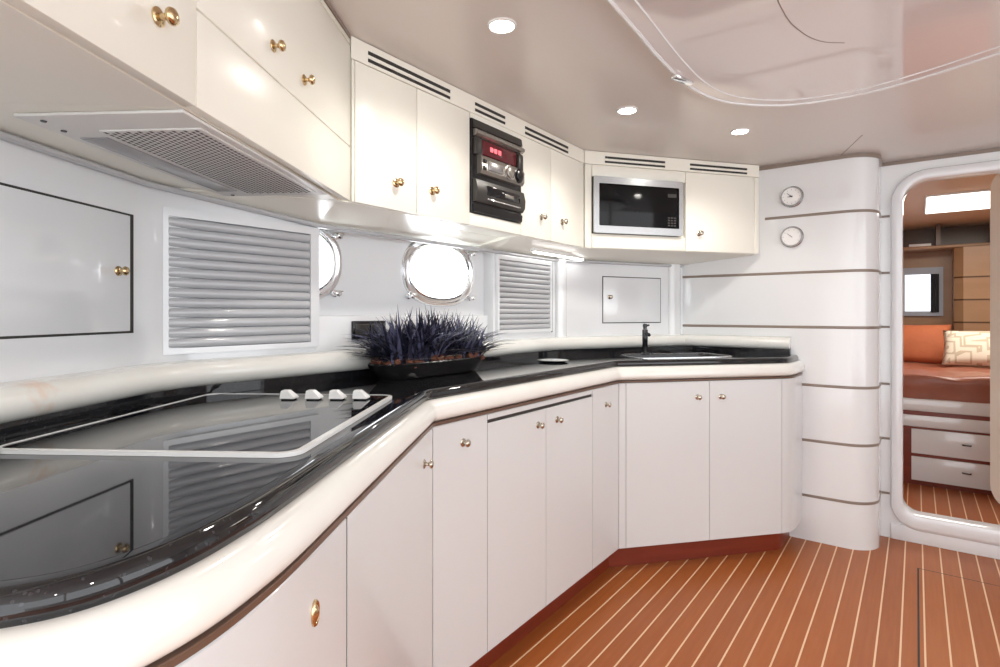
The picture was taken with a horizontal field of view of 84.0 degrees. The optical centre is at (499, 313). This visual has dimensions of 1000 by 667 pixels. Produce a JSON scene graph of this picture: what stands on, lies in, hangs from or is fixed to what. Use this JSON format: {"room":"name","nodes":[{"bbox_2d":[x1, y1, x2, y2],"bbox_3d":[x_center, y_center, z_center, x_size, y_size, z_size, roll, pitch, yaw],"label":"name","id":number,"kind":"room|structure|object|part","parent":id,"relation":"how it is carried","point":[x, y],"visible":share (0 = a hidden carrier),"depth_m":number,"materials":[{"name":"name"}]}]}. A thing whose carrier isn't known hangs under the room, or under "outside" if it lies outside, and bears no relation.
{"room":"ship interior","nodes":[
{"label":"ship interior","id":0,"kind":"room"},
{"bbox_2d":[0,140,316,409],"bbox_3d":[-0.821,-0.120,0.739,0.227,1.240,1.896,0,0,11],"label":"wall","id":1,"kind":"structure","parent":0,"point":[40,357],"depth_m":1.15,"materials":[{"name":"white paint"}]},
{"bbox_2d":[0,182,133,338],"bbox_3d":[-0.801,-0.086,0.952,0.028,0.256,0.503,0,0,4],"label":"door","id":2,"kind":"structure","parent":1,"relation":"in","point":[67,265],"depth_m":1.02,"materials":[{"name":"grey wood"}]},
{"bbox_3d":[-0.785,-0.089,1.156,0.021,0.021,0.021,0,0,4],"label":"knob","id":3,"kind":"part","parent":2,"relation":"part of","materials":[{"name":"gold metal"}]},
{"bbox_2d":[0,0,195,107],"bbox_3d":[-0.643,-0.518,0.377,0.406,0.442,0.874,0,0,4],"label":"upper cabinet","id":4,"kind":"object","parent":1,"relation":"attached to","point":[137,53],"visible":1,"depth_m":0.68,"materials":[{"name":"beige paint"}]},
{"bbox_3d":[-0.430,-0.384,0.718,0.025,0.025,0.025,0,0,4],"label":"knob","id":5,"kind":"part","parent":4,"relation":"part of","materials":[{"name":"gold metal"}]},
{"bbox_2d":[0,0,350,200],"bbox_3d":[-0.598,-0.518,1.118,0.404,0.442,0.726,0,0,4],"label":"upper cabinet","id":6,"kind":"object","parent":1,"relation":"attached to","point":[273,76],"visible":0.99,"depth_m":1.05,"materials":[{"name":"beige paint"}]},
{"bbox_2d":[13,109,326,195],"bbox_3d":[-0.572,-0.292,1.091,0.262,0.008,0.560,0,0,4],"label":"extractor hood","id":7,"kind":"object","parent":6,"relation":"attached to","point":[176,143],"visible":1,"depth_m":0.97,"materials":[{"name":"grey metal"}]},
{"bbox_2d":[99,128,315,193],"bbox_3d":[-0.538,-0.290,1.104,0.168,0.003,0.460,0,0,4],"label":"grille","id":8,"kind":"object","parent":7,"relation":"attached to","point":[206,157],"depth_m":1.04,"materials":[{"name":"grey metal"}]},
{"bbox_3d":[-0.426,-0.369,1.136,0.019,0.142,0.666,0,0,4],"label":"panel","id":9,"kind":"part","parent":6,"relation":"part of","materials":[{"name":"beige paint"}]},
{"bbox_3d":[-0.426,-0.576,1.136,0.019,0.266,0.666,0,0,4],"label":"flap door","id":10,"kind":"part","parent":6,"relation":"part of","materials":[{"name":"beige paint"}]},
{"bbox_3d":[-0.412,-0.499,1.034,0.023,0.023,0.023,0,0,4],"label":"knob","id":11,"kind":"part","parent":6,"relation":"part of","materials":[{"name":"gold metal"}]},
{"bbox_3d":[-0.403,-0.494,1.173,0.023,0.023,0.023,0,0,4],"label":"knob","id":12,"kind":"part","parent":6,"relation":"part of","materials":[{"name":"gold metal"}]},
{"bbox_3d":[-0.426,-0.719,1.136,0.019,0.014,0.666,0,0,4],"label":"rail","id":13,"kind":"part","parent":6,"relation":"part of","materials":[{"name":"beige paint"}]},
{"bbox_2d":[163,206,318,354],"bbox_3d":[-0.659,-0.076,1.455,0.016,0.344,0.420,0,0,37],"label":"shutter","id":14,"kind":"object","parent":1,"relation":"attached to","point":[249,284],"visible":1,"depth_m":1.42,"materials":[{"name":"white plastic"}]},
{"bbox_2d":[181,36,469,238],"bbox_3d":[-0.440,-0.501,1.600,0.276,0.475,0.832,0,0,37],"label":"upper cabinet","id":15,"kind":"object","parent":1,"relation":"attached to","point":[409,146],"visible":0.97,"depth_m":1.62,"materials":[{"name":"beige paint"}]},
{"bbox_3d":[-0.326,-0.487,1.581,0.019,0.379,0.228,0,0,37],"label":"door","id":16,"kind":"part","parent":15,"relation":"part of","materials":[{"name":"beige paint"}]},
{"bbox_3d":[-0.289,-0.376,1.592,0.026,0.026,0.026,0,0,37],"label":"knob","id":17,"kind":"part","parent":15,"relation":"part of","materials":[{"name":"gold metal"}]},
{"bbox_2d":[368,51,449,98],"bbox_3d":[-0.268,-0.704,1.657,0.022,0.030,0.334,0,0,37],"label":"vent","id":18,"kind":"object","parent":15,"relation":"attached to","point":[378,61],"depth_m":1.64,"materials":[{"name":"grey"}]},
{"bbox_3d":[-0.255,-0.709,1.675,0.019,0.059,0.490,0,0,37],"label":"rail","id":19,"kind":"part","parent":15,"relation":"part of","materials":[{"name":"beige paint"}]},
{"bbox_3d":[-0.200,-0.379,1.711,0.026,0.026,0.026,0,0,37],"label":"knob","id":20,"kind":"part","parent":15,"relation":"part of","materials":[{"name":"gold metal"}]},
{"bbox_3d":[-0.183,-0.487,1.772,0.019,0.379,0.245,0,0,37],"label":"door","id":21,"kind":"part","parent":15,"relation":"part of","materials":[{"name":"beige paint"}]},
{"bbox_2d":[0,130,682,267],"bbox_3d":[-0.043,-0.273,2.041,0.358,0.047,2.838,0,0,40],"label":"trim","id":22,"kind":"structure","parent":1,"relation":"attached to","point":[4,136],"depth_m":1.43,"materials":[{"name":"white plastic"}]},
{"bbox_2d":[317,229,487,351],"bbox_3d":[-0.431,0.090,1.859,0.052,0.820,1.296,0,0,37],"label":"wall","id":23,"kind":"structure","parent":0,"point":[371,283],"depth_m":1.86,"materials":[{"name":"white paint"}]},
{"bbox_2d":[319,228,344,299],"bbox_3d":[-0.620,-0.157,1.596,0.064,0.266,0.396,0,0,37],"label":"window","id":24,"kind":"structure","parent":23,"relation":"in","point":[330,259],"depth_m":1.72,"materials":[{"name":"white glass"}]},
{"bbox_3d":[-0.639,-0.157,1.611,0.008,0.189,0.319,0,0,37],"label":"pane","id":25,"kind":"part","parent":24,"relation":"part of","materials":[{"name":"glass"}]},
{"bbox_2d":[351,321,385,339],"bbox_3d":[-0.426,0.054,1.811,0.013,0.060,0.136,0,0,37],"label":"wall socket","id":26,"kind":"object","parent":23,"relation":"attached to","point":[356,326],"visible":0.62,"depth_m":1.78,"materials":[{"name":"black plastic"}]},
{"bbox_2d":[401,241,476,306],"bbox_3d":[-0.228,-0.157,2.119,0.064,0.266,0.396,0,0,37],"label":"window","id":27,"kind":"structure","parent":23,"relation":"in","point":[432,275],"depth_m":2.13,"materials":[{"name":"white glass"}]},
{"bbox_3d":[-0.248,-0.157,2.133,0.008,0.189,0.319,0,0,37],"label":"pane","id":28,"kind":"part","parent":27,"relation":"part of","materials":[{"name":"glass"}]},
{"bbox_2d":[424,94,520,246],"bbox_3d":[-0.110,-0.501,2.060,0.252,0.475,0.301,0,0,37],"label":"upper cabinet","id":29,"kind":"object","parent":23,"relation":"attached to","point":[481,229],"visible":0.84,"depth_m":2.01,"materials":[{"name":"beige paint"}]},
{"bbox_2d":[455,225,515,236],"bbox_3d":[-0.062,-0.320,2.025,0.089,0.043,0.299,0,0,37],"label":"under-cabinet light","id":30,"kind":"object","parent":29,"relation":"attached to","point":[467,229],"depth_m":2.02,"materials":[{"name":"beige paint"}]},
{"bbox_2d":[475,102,504,124],"bbox_3d":[-0.040,-0.704,1.961,0.022,0.030,0.172,0,0,37],"label":"vent","id":31,"kind":"object","parent":29,"relation":"attached to","point":[485,111],"depth_m":1.95,"materials":[{"name":"grey"}]},
{"bbox_3d":[-0.018,-0.319,1.992,0.019,0.042,0.298,0,0,37],"label":"panel","id":32,"kind":"part","parent":29,"relation":"part of","materials":[{"name":"beige paint"}]},
{"bbox_3d":[-0.054,-0.669,2.019,0.109,0.016,0.299,0,0,37],"label":"panel","id":33,"kind":"part","parent":29,"relation":"part of","materials":[{"name":"beige paint"}]},
{"bbox_3d":[-0.018,-0.709,1.992,0.019,0.059,0.301,0,0,37],"label":"rail","id":34,"kind":"part","parent":29,"relation":"part of","materials":[{"name":"beige paint"}]},
{"bbox_2d":[469,118,525,222],"bbox_3d":[-0.040,-0.501,2.008,0.143,0.318,0.295,0,0,37],"label":"stereo","id":35,"kind":"object","parent":29,"relation":"in","point":[496,174],"visible":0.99,"depth_m":1.95,"materials":[{"name":"black plastic"}]},
{"bbox_3d":[-0.005,-0.357,1.983,0.012,0.027,0.285,0,0,37],"label":"lid","id":36,"kind":"part","parent":35,"relation":"part of","materials":[{"name":"black plastic"}]},
{"bbox_3d":[-0.005,-0.642,1.983,0.012,0.027,0.285,0,0,37],"label":"disc lid","id":37,"kind":"part","parent":35,"relation":"part of","materials":[{"name":"grey plastic"}]},
{"bbox_3d":[0.005,-0.509,1.985,0.026,0.067,0.254,0,0,37],"label":"control panel","id":38,"kind":"part","parent":35,"relation":"part of","materials":[{"name":"silver metal"}]},
{"bbox_3d":[0.035,-0.420,2.000,0.001,0.013,0.053,0,0,37],"label":"maker plate","id":39,"kind":"part","parent":35,"relation":"part of","materials":[{"name":"silver metal"}]},
{"bbox_2d":[367,355,483,380],"bbox_3d":[-0.225,0.174,1.816,0.144,0.052,0.486,0,0,37],"label":"bowl","id":40,"kind":"object","parent":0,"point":[397,369],"depth_m":1.70,"materials":[{"name":"black ceramic"}]},
{"bbox_2d":[484,252,682,340],"bbox_3d":[0.429,-0.120,2.742,1.283,1.240,0.198,0,0,-35],"label":"wall","id":41,"kind":"structure","parent":0,"point":[576,287],"depth_m":2.76,"materials":[{"name":"grey paint"}]},
{"bbox_2d":[495,254,551,333],"bbox_3d":[0.114,-0.082,2.486,0.016,0.332,0.431,0,0,37],"label":"shutter","id":42,"kind":"object","parent":41,"relation":"attached to","point":[523,286],"visible":0.99,"depth_m":2.46,"materials":[{"name":"white plastic"}]},
{"bbox_2d":[475,119,583,257],"bbox_3d":[0.157,-0.501,2.396,0.276,0.475,0.556,0,0,37],"label":"upper cabinet","id":43,"kind":"object","parent":41,"relation":"attached to","point":[552,216],"visible":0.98,"depth_m":2.28,"materials":[{"name":"beige paint"}]},
{"bbox_3d":[0.137,-0.487,2.199,0.019,0.379,0.214,0,0,37],"label":"door","id":44,"kind":"part","parent":43,"relation":"part of","materials":[{"name":"beige paint"}]},
{"bbox_3d":[0.174,-0.386,2.211,0.026,0.026,0.026,0,0,37],"label":"knob","id":45,"kind":"part","parent":43,"relation":"part of","materials":[{"name":"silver metal"}]},
{"bbox_2d":[525,126,567,152],"bbox_3d":[0.187,-0.704,2.264,0.022,0.030,0.328,0,0,37],"label":"vent","id":46,"kind":"object","parent":43,"relation":"attached to","point":[534,134],"depth_m":2.25,"materials":[{"name":"grey"}]},
{"bbox_3d":[0.222,-0.709,2.311,0.019,0.059,0.498,0,0,37],"label":"rail","id":47,"kind":"part","parent":43,"relation":"part of","materials":[{"name":"beige paint"}]},
{"bbox_2d":[531,247,584,259],"bbox_3d":[0.274,-0.272,2.549,0.020,0.023,0.445,0,0,37],"label":"strip light","id":48,"kind":"object","parent":43,"relation":"attached to","point":[535,249],"visible":0.91,"depth_m":2.50,"materials":[{"name":"white plastic"}]},
{"bbox_3d":[0.273,-0.387,2.342,0.026,0.026,0.026,0,0,37],"label":"knob","id":49,"kind":"part","parent":43,"relation":"part of","materials":[{"name":"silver metal"}]},
{"bbox_3d":[0.286,-0.487,2.397,0.019,0.379,0.278,0,0,37],"label":"door","id":50,"kind":"part","parent":43,"relation":"part of","materials":[{"name":"beige paint"}]},
{"bbox_3d":[0.299,-0.049,2.688,0.062,0.497,0.022,0,0,-25],"label":"rounded post","id":51,"kind":"part","parent":41,"relation":"part of","materials":[{"name":"white paint"}]},
{"bbox_2d":[554,150,684,261],"bbox_3d":[0.562,-0.501,2.695,0.595,0.475,0.277,0,0,-17],"label":"upper cabinet","id":52,"kind":"object","parent":41,"relation":"attached to","point":[597,247],"visible":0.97,"depth_m":2.58,"materials":[{"name":"beige paint"}]},
{"bbox_3d":[0.631,-0.709,2.588,0.525,0.059,0.019,0,0,-16],"label":"rail","id":53,"kind":"part","parent":52,"relation":"part of","materials":[{"name":"beige paint"}]},
{"bbox_2d":[605,156,664,167],"bbox_3d":[0.627,-0.704,2.587,0.311,0.030,0.021,0,0,-16],"label":"vent","id":54,"kind":"object","parent":52,"relation":"attached to","point":[610,161],"depth_m":2.58,"materials":[{"name":"grey"}]},
{"bbox_2d":[592,176,682,236],"bbox_3d":[0.640,-0.494,2.581,0.460,0.256,0.036,0,0,-16],"label":"microwave","id":55,"kind":"object","parent":52,"relation":"in","point":[620,206],"visible":1,"depth_m":2.57,"materials":[{"name":"silver plastic"}]},
{"bbox_3d":[0.645,-0.495,2.574,0.412,0.190,0.009,0,0,-16],"label":"glass door","id":56,"kind":"part","parent":55,"relation":"part of","materials":[{"name":"black glass"}]},
{"bbox_3d":[0.649,-0.331,2.593,0.485,0.066,0.019,0,0,-16],"label":"panel","id":57,"kind":"part","parent":52,"relation":"part of","materials":[{"name":"beige paint"}]},
{"bbox_3d":[0.649,-0.650,2.593,0.485,0.053,0.019,0,0,-16],"label":"panel","id":58,"kind":"part","parent":52,"relation":"part of","materials":[{"name":"beige paint"}]},
{"bbox_2d":[602,276,660,322],"bbox_3d":[0.692,-0.070,2.875,0.378,0.239,0.028,0,0,-25],"label":"door","id":59,"kind":"structure","parent":41,"relation":"in","point":[624,299],"depth_m":2.88,"materials":[{"name":"grey wood"}]},
{"bbox_3d":[0.947,-0.049,2.995,0.085,0.497,0.022,0,0,-25],"label":"rounded post","id":60,"kind":"part","parent":41,"relation":"part of","materials":[{"name":"white paint"}]},
{"bbox_2d":[328,0,999,229],"bbox_3d":[1.085,-0.765,2.030,4.500,0.051,7.750,0,0,37],"label":"ceiling","id":61,"kind":"structure","parent":0,"point":[566,68],"depth_m":1.91,"materials":[{"name":"white paint"}]},
{"bbox_2d":[487,17,516,33],"bbox_3d":[0.005,-0.738,1.424,0.076,0.008,0.076,0,0,37],"label":"recessed light","id":62,"kind":"object","parent":61,"relation":"in","point":[500,25],"visible":1,"depth_m":1.42,"materials":[{"name":"white plastic"}]},
{"bbox_2d":[616,106,637,114],"bbox_3d":[0.462,-0.738,2.018,0.076,0.008,0.076,0,0,37],"label":"recessed light","id":63,"kind":"object","parent":61,"relation":"in","point":[627,110],"visible":1,"depth_m":2.01,"materials":[{"name":"white plastic"}]},
{"bbox_2d":[730,128,749,134],"bbox_3d":[0.973,-0.738,2.250,0.076,0.008,0.076,0,0,37],"label":"recessed light","id":64,"kind":"object","parent":61,"relation":"in","point":[739,131],"visible":1,"depth_m":2.24,"materials":[{"name":"white plastic"}]},
{"bbox_2d":[607,0,999,106],"bbox_3d":[0.689,-0.716,0.315,1.887,0.046,2.932,0,0,37],"label":"ceiling panel","id":65,"kind":"object","parent":61,"relation":"attached to","point":[763,53],"visible":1,"depth_m":1.45,"materials":[{"name":"paint"}]},
{"bbox_2d":[924,189,989,213],"bbox_3d":[3.179,-0.731,3.534,0.755,0.016,0.710,0,0,37],"label":"recessed light","id":66,"kind":"object","parent":61,"relation":"in","point":[976,199],"visible":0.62,"depth_m":3.58,"materials":[{"name":"white plastic"}]},
{"bbox_2d":[489,482,999,666],"bbox_3d":[1.130,1.115,2.090,4.500,0.050,7.900,0,0,37],"label":"floor","id":67,"kind":"structure","parent":0,"point":[802,603],"depth_m":2.04,"materials":[{"name":"brown wood"}]},
{"bbox_2d":[175,518,345,666],"bbox_3d":[-0.563,0.641,0.473,0.667,0.697,0.679,0,0,2],"label":"base cabinet","id":68,"kind":"object","parent":67,"relation":"on","point":[302,623],"visible":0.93,"depth_m":0.64,"materials":[{"name":"grey paint"}]},
{"bbox_3d":[-0.226,0.370,0.685,0.006,0.033,0.019,0,0,4],"label":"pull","id":69,"kind":"part","parent":68,"relation":"part of","materials":[{"name":"gold metal"}]},
{"bbox_2d":[0,334,804,666],"bbox_3d":[-0.023,0.203,1.498,0.974,0.180,3.676,0,0,37],"label":"countertop","id":70,"kind":"structure","parent":68,"relation":"on","point":[106,561],"depth_m":0.67,"materials":[{"name":"black stone"}]},
{"bbox_2d":[0,389,391,457],"bbox_3d":[-0.493,0.187,1.058,0.455,0.026,0.561,0,0,3],"label":"cooktop","id":71,"kind":"object","parent":70,"relation":"in","point":[287,423],"visible":1,"depth_m":0.94,"materials":[{"name":"black glass"}]},
{"bbox_2d":[337,303,517,380],"bbox_3d":[-0.203,0.083,1.801,0.318,0.233,0.698,0,0,37],"label":"potted plant","id":72,"kind":"object","parent":70,"relation":"on","point":[422,350],"visible":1,"depth_m":1.73,"materials":[{"name":"purple plant"}]},
{"bbox_2d":[538,359,568,362],"bbox_3d":[0.220,0.196,2.300,0.132,0.007,0.132,0,0,37],"label":"dish","id":73,"kind":"object","parent":70,"relation":"on","point":[541,360],"visible":1,"depth_m":2.32,"materials":[{"name":"white ceramic"}]},
{"bbox_2d":[641,324,650,354],"bbox_3d":[0.717,0.125,2.712,0.044,0.150,0.064,0,0,-39],"label":"tap","id":74,"kind":"object","parent":70,"relation":"on","point":[645,334],"visible":1,"depth_m":2.71,"materials":[{"name":"black metal"}]},
{"bbox_2d":[621,353,731,357],"bbox_3d":[0.830,0.273,2.623,0.486,0.153,0.238,0,0,-12],"label":"sink","id":75,"kind":"object","parent":70,"relation":"in","point":[658,355],"visible":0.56,"depth_m":2.73,"materials":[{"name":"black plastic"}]},
{"bbox_2d":[346,428,433,666],"bbox_3d":[-0.481,0.641,1.125,0.592,0.697,0.685,0,0,7],"label":"base cabinet","id":76,"kind":"object","parent":67,"relation":"on","point":[389,533],"visible":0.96,"depth_m":1.06,"materials":[{"name":"grey wood"}]},
{"bbox_3d":[-0.170,0.360,1.328,0.024,0.023,0.023,0,0,4],"label":"knob","id":77,"kind":"part","parent":76,"relation":"part of","materials":[{"name":"silver metal"}]},
{"bbox_2d":[432,414,486,666],"bbox_3d":[-0.398,0.641,1.450,0.424,0.697,0.702,0,0,37],"label":"base cabinet","id":78,"kind":"object","parent":67,"relation":"on","point":[459,448],"visible":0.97,"depth_m":1.52,"materials":[{"name":"grey paint"}]},
{"bbox_3d":[-0.093,0.356,1.524,0.024,0.023,0.023,0,0,37],"label":"knob","id":79,"kind":"part","parent":78,"relation":"part of","materials":[{"name":"silver metal"}]},
{"bbox_2d":[487,390,591,651],"bbox_3d":[0.009,0.641,1.993,0.424,0.697,0.656,0,0,37],"label":"base cabinet","id":80,"kind":"object","parent":67,"relation":"on","point":[539,454],"visible":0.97,"depth_m":1.82,"materials":[{"name":"grey paint"}]},
{"bbox_3d":[0.052,0.655,1.752,0.019,0.669,0.317,0,0,37],"label":"door","id":81,"kind":"part","parent":80,"relation":"part of","materials":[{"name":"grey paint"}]},
{"bbox_3d":[0.153,0.302,1.886,0.019,0.017,0.653,0,0,37],"label":"rail","id":82,"kind":"part","parent":80,"relation":"part of","materials":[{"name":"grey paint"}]},
{"bbox_3d":[0.135,0.368,1.827,0.024,0.023,0.023,0,0,37],"label":"knob","id":83,"kind":"part","parent":80,"relation":"part of","materials":[{"name":"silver metal"}]},
{"bbox_3d":[0.208,0.369,1.924,0.024,0.023,0.023,0,0,37],"label":"knob","id":84,"kind":"part","parent":80,"relation":"part of","materials":[{"name":"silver metal"}]},
{"bbox_3d":[0.249,0.655,2.014,0.019,0.669,0.334,0,0,37],"label":"door","id":85,"kind":"part","parent":80,"relation":"part of","materials":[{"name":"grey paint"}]},
{"bbox_2d":[591,384,618,568],"bbox_3d":[0.312,0.641,2.397,0.422,0.697,0.352,0,0,37],"label":"base cabinet","id":86,"kind":"object","parent":67,"relation":"on","point":[605,400],"visible":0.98,"depth_m":2.23,"materials":[{"name":"grey paint"}]},
{"bbox_2d":[618,375,801,548],"bbox_3d":[0.877,0.642,2.632,1.094,0.696,0.583,0,0,-25],"label":"base cabinet","id":87,"kind":"object","parent":67,"relation":"on","point":[714,459],"visible":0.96,"depth_m":2.42,"materials":[{"name":"grey paint"}]},
{"bbox_2d":[470,532,788,666],"bbox_3d":[0.205,1.040,1.591,0.589,0.099,3.250,0,0,37],"label":"baseboard","id":88,"kind":"structure","parent":87,"relation":"attached to","point":[771,542],"depth_m":2.42,"materials":[{"name":"brown wood"}]},
{"bbox_3d":[0.721,0.642,2.389,0.389,0.696,0.019,0,0,-12],"label":"door","id":89,"kind":"part","parent":87,"relation":"part of","materials":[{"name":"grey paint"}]},
{"bbox_3d":[0.860,0.362,2.397,0.023,0.023,0.024,0,0,-12],"label":"knob","id":90,"kind":"part","parent":87,"relation":"part of","materials":[{"name":"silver metal"}]},
{"bbox_3d":[0.971,0.364,2.421,0.023,0.023,0.024,0,0,-12],"label":"knob","id":91,"kind":"part","parent":87,"relation":"part of","materials":[{"name":"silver metal"}]},
{"bbox_3d":[1.089,0.642,2.469,0.360,0.696,0.019,0,0,-12],"label":"door","id":92,"kind":"part","parent":87,"relation":"part of","materials":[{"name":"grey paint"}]},
{"bbox_2d":[903,362,992,494],"bbox_3d":[3.014,0.728,4.268,2.600,0.725,1.735,0,0,37],"label":"bed","id":93,"kind":"object","parent":67,"relation":"on","point":[946,408],"visible":0.22,"depth_m":3.43,"materials":[{"name":"white paint"}]},
{"bbox_2d":[903,325,950,363],"bbox_3d":[3.248,0.235,4.358,0.462,0.301,0.170,0,0,42],"label":"pillow","id":94,"kind":"object","parent":93,"relation":"on","point":[921,343],"visible":0.6,"depth_m":4.27,"materials":[{"name":"orange fabric"}]},
{"bbox_3d":[2.523,0.678,3.614,2.600,0.073,0.034,0,0,37],"label":"panel","id":95,"kind":"part","parent":93,"relation":"part of","materials":[{"name":"white paint"}]},
{"bbox_3d":[2.517,0.575,3.606,2.600,0.080,0.050,0,0,37],"label":"rail","id":96,"kind":"part","parent":93,"relation":"part of","materials":[{"name":"white paint"}]},
{"bbox_3d":[2.878,0.807,3.341,0.645,0.155,0.016,0,0,37],"label":"drawer","id":97,"kind":"part","parent":93,"relation":"part of","materials":[{"name":"white paint"}]},
{"bbox_3d":[2.878,0.980,3.341,0.645,0.150,0.016,0,0,37],"label":"drawer","id":98,"kind":"part","parent":93,"relation":"part of","materials":[{"name":"white paint"}]},
{"bbox_2d":[942,330,989,365],"bbox_3d":[3.425,0.246,3.899,0.501,0.244,0.190,0,0,42],"label":"pillow","id":99,"kind":"object","parent":93,"relation":"on","point":[972,348],"visible":0.79,"depth_m":3.93,"materials":[{"name":"fabric"}]},
{"bbox_2d":[917,568,999,666],"bbox_3d":[1.685,1.090,1.641,0.720,0.002,1.300,0,0,37],"label":"floor hatch","id":100,"kind":"object","parent":67,"relation":"on","point":[958,618],"visible":1,"depth_m":1.96,"materials":[{"name":"brown wood"}]},
{"bbox_2d":[682,153,881,549],"bbox_3d":[1.349,0.175,2.953,1.114,1.830,0.298,0,0,37],"label":"wall","id":101,"kind":"structure","parent":0,"point":[823,292],"depth_m":2.62,"materials":[{"name":"white paint"}]},
{"bbox_2d":[634,159,758,264],"bbox_3d":[0.976,-0.501,2.815,0.564,0.475,0.369,0,0,37],"label":"upper cabinet","id":102,"kind":"object","parent":101,"relation":"attached to","point":[721,199],"visible":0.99,"depth_m":2.71,"materials":[{"name":"beige paint"}]},
{"bbox_3d":[0.962,-0.385,2.659,0.026,0.026,0.027,0,0,-16],"label":"knob","id":103,"kind":"part","parent":102,"relation":"part of","materials":[{"name":"gold metal"}]},
{"bbox_2d":[690,163,746,173],"bbox_3d":[1.064,-0.704,2.712,0.325,0.030,0.021,0,0,-16],"label":"vent","id":104,"kind":"object","parent":102,"relation":"attached to","point":[695,168],"depth_m":2.70,"materials":[{"name":"grey"}]},
{"bbox_3d":[1.073,-0.487,2.714,0.391,0.379,0.019,0,0,-16],"label":"door","id":105,"kind":"part","parent":102,"relation":"part of","materials":[{"name":"beige paint"}]},
{"bbox_3d":[1.087,-0.709,2.718,0.422,0.059,0.019,0,0,-16],"label":"rail","id":106,"kind":"part","parent":102,"relation":"part of","materials":[{"name":"beige paint"}]},
{"bbox_2d":[780,226,803,247],"bbox_3d":[1.419,-0.374,2.701,0.103,0.103,0.025,0,0,37],"label":"barometer","id":107,"kind":"object","parent":101,"relation":"attached to","point":[792,236],"visible":1,"depth_m":2.70,"materials":[{"name":"metal"}]},
{"bbox_2d":[780,186,803,207],"bbox_3d":[1.419,-0.569,2.701,0.103,0.103,0.025,0,0,37],"label":"clock","id":108,"kind":"object","parent":101,"relation":"attached to","point":[792,196],"visible":1,"depth_m":2.70,"materials":[{"name":"metal"}]},
{"bbox_2d":[881,147,999,537],"bbox_3d":[2.531,0.175,2.256,1.658,1.830,0.052,0,0,37],"label":"wall","id":109,"kind":"structure","parent":0,"point":[891,176],"depth_m":2.71,"materials":[{"name":"white paint"}]},
{"bbox_2d":[759,147,999,170],"bbox_3d":[2.219,-0.729,2.288,2.096,0.018,0.285,0,0,37],"label":"trim","id":110,"kind":"structure","parent":109,"relation":"attached to","point":[996,149],"depth_m":2.60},
{"bbox_2d":[891,160,999,559],"bbox_3d":[2.337,0.188,2.682,0.719,1.805,0.543,0,0,37],"label":"door frame","id":111,"kind":"structure","parent":109,"relation":"in","point":[973,537],"depth_m":2.66,"materials":[{"name":"beige paint"}]},
{"bbox_3d":[2.197,1.052,2.495,0.719,0.075,0.052,0,0,37],"label":"sill","id":112,"kind":"part","parent":111,"relation":"part of","materials":[{"name":"white plastic"}]},
{"bbox_2d":[903,224,986,330],"bbox_3d":[3.795,0.175,4.810,3.300,1.830,0.050,0,0,37],"label":"wall","id":113,"kind":"structure","parent":0,"point":[943,259],"depth_m":4.79,"materials":[{"name":"brown wood"}]},
{"bbox_2d":[903,267,942,315],"bbox_3d":[3.681,-0.190,4.846,0.295,0.420,0.030,0,0,37],"label":"window","id":114,"kind":"structure","parent":113,"relation":"in","point":[916,281],"depth_m":4.85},
{"bbox_3d":[3.686,-0.180,4.852,0.239,0.324,0.010,0,0,37],"label":"pane","id":115,"kind":"part","parent":114,"relation":"part of","materials":[{"name":"glass"}]},
{"bbox_2d":[930,274,938,311],"bbox_3d":[3.738,-0.175,4.772,0.058,0.330,0.026,0,0,37],"label":"curtain","id":116,"kind":"object","parent":114,"relation":"hanging from","point":[934,278],"visible":1,"depth_m":4.77,"materials":[{"name":"fabric"}]},
{"bbox_2d":[903,224,989,252],"bbox_3d":[3.690,-0.635,4.670,1.500,0.200,0.300,0,0,37],"label":"shelf","id":117,"kind":"object","parent":113,"relation":"attached to","point":[948,238],"visible":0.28,"depth_m":4.68,"materials":[{"name":"brown wood"}]},
{"bbox_2d":[909,243,930,246],"bbox_3d":[3.572,-0.573,4.721,0.150,0.024,0.160,0,0,37],"label":"book","id":118,"kind":"object","parent":117,"relation":"on","point":[925,244],"visible":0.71,"depth_m":4.66,"materials":[{"name":"white paper"}]},
{"bbox_2d":[952,245,989,330],"bbox_3d":[4.123,-0.100,4.303,0.947,0.860,0.357,0,0,37],"label":"locker","id":119,"kind":"object","parent":113,"relation":"attached to","point":[971,264],"visible":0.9,"depth_m":4.38,"materials":[{"name":"brown wood"}]}
]}

